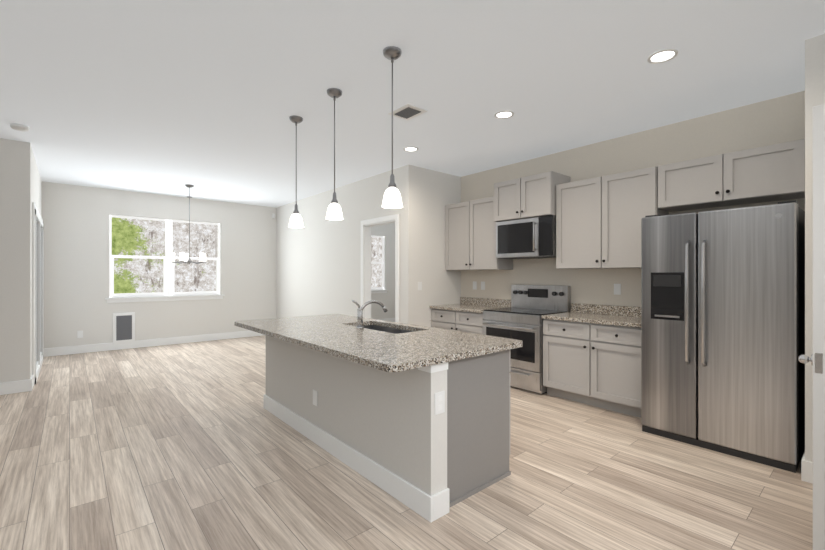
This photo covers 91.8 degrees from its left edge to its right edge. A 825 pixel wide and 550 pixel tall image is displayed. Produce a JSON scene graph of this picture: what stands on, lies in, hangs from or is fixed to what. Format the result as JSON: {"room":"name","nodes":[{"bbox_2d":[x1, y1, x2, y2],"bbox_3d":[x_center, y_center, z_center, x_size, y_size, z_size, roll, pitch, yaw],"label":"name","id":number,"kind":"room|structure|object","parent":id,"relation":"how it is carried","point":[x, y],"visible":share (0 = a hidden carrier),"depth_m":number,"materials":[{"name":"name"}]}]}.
{"room":"kitchen","nodes":[
{"label":"kitchen","id":0,"kind":"room"},
{"bbox_2d":[0,138,31,382],"bbox_3d":[-5.831,-0.090,3.115,4.140,2.740,0.120,0,0,-41],"label":"wall","id":1,"kind":"structure","parent":0,"point":[15,156],"depth_m":4.34,"materials":[{"name":"paint"}]},
{"bbox_2d":[0,378,32,394],"bbox_3d":[-5.794,1.215,3.060,4.185,0.130,0.018,0,0,-41],"label":"baseboard","id":2,"kind":"structure","parent":1,"relation":"attached to","point":[12,387],"depth_m":4.34,"materials":[{"name":"white wood"}]},
{"bbox_2d":[32,150,43,223],"bbox_3d":[-5.083,-0.090,5.331,0.120,2.740,2.250,0,0,-41],"label":"wall","id":3,"kind":"structure","parent":0,"point":[37,184],"depth_m":5.41,"materials":[{"name":"paint"}]},
{"bbox_2d":[31,352,41,385],"bbox_3d":[-4.988,1.215,5.325,0.015,0.130,2.370,0,0,-41],"label":"baseboard","id":4,"kind":"structure","parent":3,"relation":"attached to","point":[37,364],"depth_m":5.06,"materials":[{"name":"white wood"}]},
{"bbox_2d":[32,202,43,384],"bbox_3d":[-5.003,0.220,5.353,0.030,2.120,1.940,0,0,-41],"label":"sliding glass door","id":5,"kind":"structure","parent":3,"relation":"attached to","point":[37,285],"depth_m":5.31,"materials":[{"name":"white glass"}]},
{"bbox_2d":[44,182,275,348],"bbox_3d":[-3.045,-0.090,8.677,7.570,2.740,0.140,0,0,-41],"label":"wall","id":6,"kind":"structure","parent":0,"point":[270,266],"depth_m":7.04,"materials":[{"name":"paint"}]},
{"bbox_2d":[77,331,82,337],"bbox_3d":[-5.431,0.970,6.536,0.072,0.116,0.006,0,0,-41],"label":"electrical outlet plate","id":7,"kind":"object","parent":6,"relation":"attached to","point":[79,333],"depth_m":6.53,"materials":[{"name":"white plastic"}]},
{"bbox_2d":[113,312,134,343],"bbox_3d":[-4.981,0.910,6.910,0.310,0.520,0.023,0,0,-41],"label":"wall vent","id":8,"kind":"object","parent":6,"relation":"attached to","point":[123,327],"depth_m":6.90,"materials":[{"name":"grey metal"}]},
{"bbox_2d":[44,330,263,356],"bbox_3d":[-4.360,1.215,7.446,3.730,0.130,0.018,0,0,-41],"label":"baseboard","id":9,"kind":"structure","parent":6,"relation":"attached to","point":[57,351],"depth_m":7.11,"materials":[{"name":"white wood"}]},
{"bbox_2d":[105,215,224,302],"bbox_3d":[-4.497,-0.278,7.390,1.890,1.505,0.145,0,0,-41],"label":"dining window","id":10,"kind":"structure","parent":6,"relation":"in","point":[168,293],"depth_m":7.37,"materials":[{"name":"plastic"}]},
{"bbox_2d":[276,165,415,324],"bbox_3d":[-1.450,-0.090,7.008,0.120,2.740,4.430,0,0,-41],"label":"wall","id":11,"kind":"structure","parent":0,"point":[318,264],"depth_m":6.87,"materials":[{"name":"paint"}]},
{"bbox_2d":[361,214,398,321],"bbox_3d":[-0.442,0.225,5.818,0.138,2.110,0.930,0,0,-41],"label":"door frame","id":12,"kind":"structure","parent":11,"relation":"attached to","point":[366,225],"depth_m":6.08,"materials":[{"name":"white wood"}]},
{"bbox_2d":[371,235,387,292],"bbox_3d":[-1.073,-0.278,10.318,1.020,1.505,0.135,0,0,-41],"label":"window","id":13,"kind":"structure","parent":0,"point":[378,289],"depth_m":10.58,"materials":[{"name":"plastic"}]},
{"bbox_2d":[378,318,394,321],"bbox_3d":[-1.529,1.215,9.874,3.470,0.130,0.015,0,0,-41],"label":"baseboard","id":14,"kind":"structure","parent":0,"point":[386,319],"depth_m":10.65,"materials":[{"name":"white wood"}]},
{"bbox_2d":[0,335,812,549],"bbox_3d":[-1.329,1.330,3.471,11.900,0.100,10.600,0,0,-41],"label":"floor","id":15,"kind":"structure","parent":0,"point":[191,446],"depth_m":2.48,"materials":[{"name":"brown wood"}]},
{"bbox_2d":[264,336,514,522],"bbox_3d":[-0.383,0.871,3.201,0.754,0.819,2.350,0,0,-41],"label":"kitchen island","id":16,"kind":"object","parent":15,"relation":"on","point":[415,418],"depth_m":2.41,"materials":[{"name":"paint"}]},
{"bbox_2d":[234,314,522,375],"bbox_3d":[-0.460,0.443,3.129,1.095,0.035,2.380,0,0,-41],"label":"island countertop","id":17,"kind":"structure","parent":16,"relation":"on","point":[387,346],"depth_m":2.60,"materials":[{"name":"grey stone"}]},
{"bbox_2d":[429,297,510,334],"bbox_3d":[0.776,0.802,5.381,0.654,0.955,0.932,0,0,-41],"label":"base cabinet","id":18,"kind":"object","parent":15,"relation":"on","point":[465,314],"visible":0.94,"depth_m":5.28,"materials":[{"name":"paint"}]},
{"bbox_2d":[483,285,570,393],"bbox_3d":[1.314,0.703,4.705,0.713,1.155,0.775,0,0,-41],"label":"range","id":19,"kind":"object","parent":15,"relation":"on","point":[520,319],"visible":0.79,"depth_m":4.50,"materials":[{"name":"silver metal"}]},
{"bbox_2d":[541,303,640,417],"bbox_3d":[1.928,0.802,4.037,0.654,0.955,1.020,0,0,-41],"label":"base cabinet","id":20,"kind":"object","parent":15,"relation":"on","point":[592,354],"visible":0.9,"depth_m":3.86,"materials":[{"name":"paint"}]},
{"bbox_2d":[641,200,804,472],"bbox_3d":[2.456,0.395,3.169,0.886,1.770,0.925,0,0,-41],"label":"fridge","id":21,"kind":"object","parent":15,"relation":"on","point":[722,324],"visible":0.98,"depth_m":2.85,"materials":[{"name":"metal"}]},
{"bbox_2d":[0,0,824,207],"bbox_3d":[-1.329,-1.520,3.471,11.900,0.120,10.600,0,0,-41],"label":"ceiling","id":22,"kind":"structure","parent":0,"point":[207,99],"depth_m":3.00,"materials":[{"name":"paint"}]},
{"bbox_2d":[10,123,29,131],"bbox_3d":[-3.847,-1.442,3.920,0.136,0.036,0.136,0,0,-41],"label":"smoke detector","id":23,"kind":"object","parent":22,"relation":"attached to","point":[19,127],"visible":1,"depth_m":3.89,"materials":[{"name":"white plastic"}]},
{"bbox_2d":[170,184,205,264],"bbox_3d":[-3.636,-0.815,6.518,0.524,1.290,0.519,0,0,-41],"label":"chandelier","id":24,"kind":"object","parent":22,"relation":"hanging from","point":[185,258],"visible":1,"depth_m":6.49,"materials":[{"name":"white glass"}]},
{"bbox_2d":[288,115,303,227],"bbox_3d":[-1.082,-0.952,3.721,0.142,1.014,0.142,0,0,-41],"label":"pendant light","id":25,"kind":"object","parent":22,"relation":"hanging from","point":[296,221],"visible":1,"depth_m":3.70,"materials":[{"name":"white glass"}]},
{"bbox_2d":[325,88,342,219],"bbox_3d":[-0.620,-0.952,3.182,0.142,1.014,0.142,0,0,-41],"label":"pendant light","id":26,"kind":"object","parent":22,"relation":"hanging from","point":[334,211],"visible":1,"depth_m":3.15,"materials":[{"name":"white glass"}]},
{"bbox_2d":[381,46,402,208],"bbox_3d":[-0.132,-0.952,2.613,0.142,1.014,0.142,0,0,-41],"label":"pendant light","id":27,"kind":"object","parent":22,"relation":"hanging from","point":[392,198],"visible":1,"depth_m":2.58,"materials":[{"name":"white glass"}]},
{"bbox_2d":[388,104,426,120],"bbox_3d":[-0.043,-1.453,3.585,0.230,0.014,0.280,0,0,-41],"label":"ceiling vent","id":28,"kind":"object","parent":22,"relation":"in","point":[407,112],"visible":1,"depth_m":3.56,"materials":[{"name":"grey metal"}]},
{"bbox_2d":[403,147,417,151],"bbox_3d":[-0.019,-1.456,4.633,0.176,0.008,0.176,0,0,-41],"label":"recessed light","id":29,"kind":"object","parent":22,"relation":"in","point":[410,149],"visible":0.98,"depth_m":4.64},
{"bbox_2d":[494,111,513,118],"bbox_3d":[0.833,-1.456,3.638,0.176,0.008,0.176,0,0,-41],"label":"recessed light","id":30,"kind":"object","parent":22,"relation":"in","point":[503,114],"visible":1,"depth_m":3.63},
{"bbox_2d":[647,49,677,63],"bbox_3d":[1.666,-1.456,2.666,0.176,0.008,0.176,0,0,-41],"label":"recessed light","id":31,"kind":"object","parent":22,"relation":"in","point":[662,56],"visible":1,"depth_m":2.67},
{"bbox_2d":[416,214,459,325],"bbox_3d":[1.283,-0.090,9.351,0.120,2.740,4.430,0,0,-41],"label":"wall","id":32,"kind":"structure","parent":0,"point":[440,286],"depth_m":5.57,"materials":[{"name":"paint"}]},
{"bbox_2d":[418,282,421,289],"bbox_3d":[0.100,0.150,5.415,0.072,0.116,0.006,0,0,-41],"label":"electrical outlet plate","id":33,"kind":"object","parent":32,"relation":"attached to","point":[419,283],"depth_m":5.41,"materials":[{"name":"white plastic"}]},
{"bbox_2d":[460,93,795,306],"bbox_3d":[2.604,-0.090,3.846,0.120,2.740,5.650,0,0,-41],"label":"wall","id":34,"kind":"structure","parent":0,"point":[771,121],"depth_m":4.23,"materials":[{"name":"paint"}]},
{"bbox_2d":[473,281,476,289],"bbox_3d":[0.894,0.150,5.744,0.005,0.116,0.072,0,0,-41],"label":"electrical outlet plate","id":35,"kind":"object","parent":34,"relation":"attached to","point":[474,282],"depth_m":5.73,"materials":[{"name":"white plastic"}]},
{"bbox_2d":[445,196,512,269],"bbox_3d":[0.878,-0.535,5.476,0.376,0.930,0.922,0,0,-41],"label":"upper cabinet","id":36,"kind":"object","parent":34,"relation":"attached to","point":[470,235],"visible":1,"depth_m":5.34,"materials":[{"name":"paint"}]},
{"bbox_2d":[481,282,484,289],"bbox_3d":[0.991,0.150,5.630,0.005,0.116,0.072,0,0,-41],"label":"electrical outlet plate","id":37,"kind":"object","parent":34,"relation":"attached to","point":[482,283],"depth_m":5.63,"materials":[{"name":"white plastic"}]},
{"bbox_2d":[494,171,569,221],"bbox_3d":[1.408,-0.902,4.796,0.456,0.475,0.780,0,0,-41],"label":"upper cabinet","id":38,"kind":"object","parent":34,"relation":"attached to","point":[532,196],"visible":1,"depth_m":4.62,"materials":[{"name":"paint"}]},
{"bbox_2d":[496,215,555,258],"bbox_3d":[1.411,-0.432,4.792,0.452,0.456,0.770,0,0,-41],"label":"microwave","id":39,"kind":"object","parent":38,"relation":"attached to","point":[531,238],"visible":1,"depth_m":4.64,"materials":[{"name":"silver metal"}]},
{"bbox_2d":[556,166,668,268],"bbox_3d":[2.022,-0.535,4.140,0.376,0.930,0.995,0,0,-41],"label":"upper cabinet","id":40,"kind":"object","parent":34,"relation":"attached to","point":[598,222],"visible":0.96,"depth_m":4.02,"materials":[{"name":"paint"}]},
{"bbox_2d":[614,284,620,294],"bbox_3d":[2.176,0.150,4.248,0.005,0.116,0.072,0,0,-41],"label":"electrical outlet plate","id":41,"kind":"object","parent":34,"relation":"attached to","point":[617,289],"depth_m":4.24,"materials":[{"name":"white plastic"}]},
{"bbox_2d":[658,139,804,211],"bbox_3d":[2.668,-0.805,3.387,0.376,0.390,0.970,0,0,-41],"label":"upper cabinet","id":42,"kind":"object","parent":34,"relation":"attached to","point":[773,172],"visible":1,"depth_m":3.24,"materials":[{"name":"paint"}]},
{"bbox_2d":[796,34,824,461],"bbox_3d":[2.842,-0.090,2.739,0.940,2.740,0.180,0,0,-41],"label":"wall","id":43,"kind":"structure","parent":0,"point":[813,95],"depth_m":2.47,"materials":[{"name":"paint"}]},
{"bbox_2d":[801,453,812,482],"bbox_3d":[2.794,1.215,2.790,0.965,0.130,0.030,0,0,-41],"label":"baseboard","id":44,"kind":"structure","parent":43,"relation":"attached to","point":[806,466],"depth_m":2.47,"materials":[{"name":"white wood"}]},
{"bbox_2d":[798,104,824,549],"bbox_3d":[2.167,0.254,2.089,0.914,2.028,0.149,0,0,-41],"label":"door","id":45,"kind":"structure","parent":43,"relation":"in","point":[817,359],"depth_m":1.79,"materials":[{"name":"paint"}]},
{"label":"outside","id":46,"kind":"structure","parent":0,"visible":0},
{"bbox_2d":[112,217,381,293],"bbox_3d":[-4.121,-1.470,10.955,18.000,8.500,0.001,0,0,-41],"label":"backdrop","id":47,"kind":"structure","parent":46,"point":[138,237],"depth_m":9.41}
]}

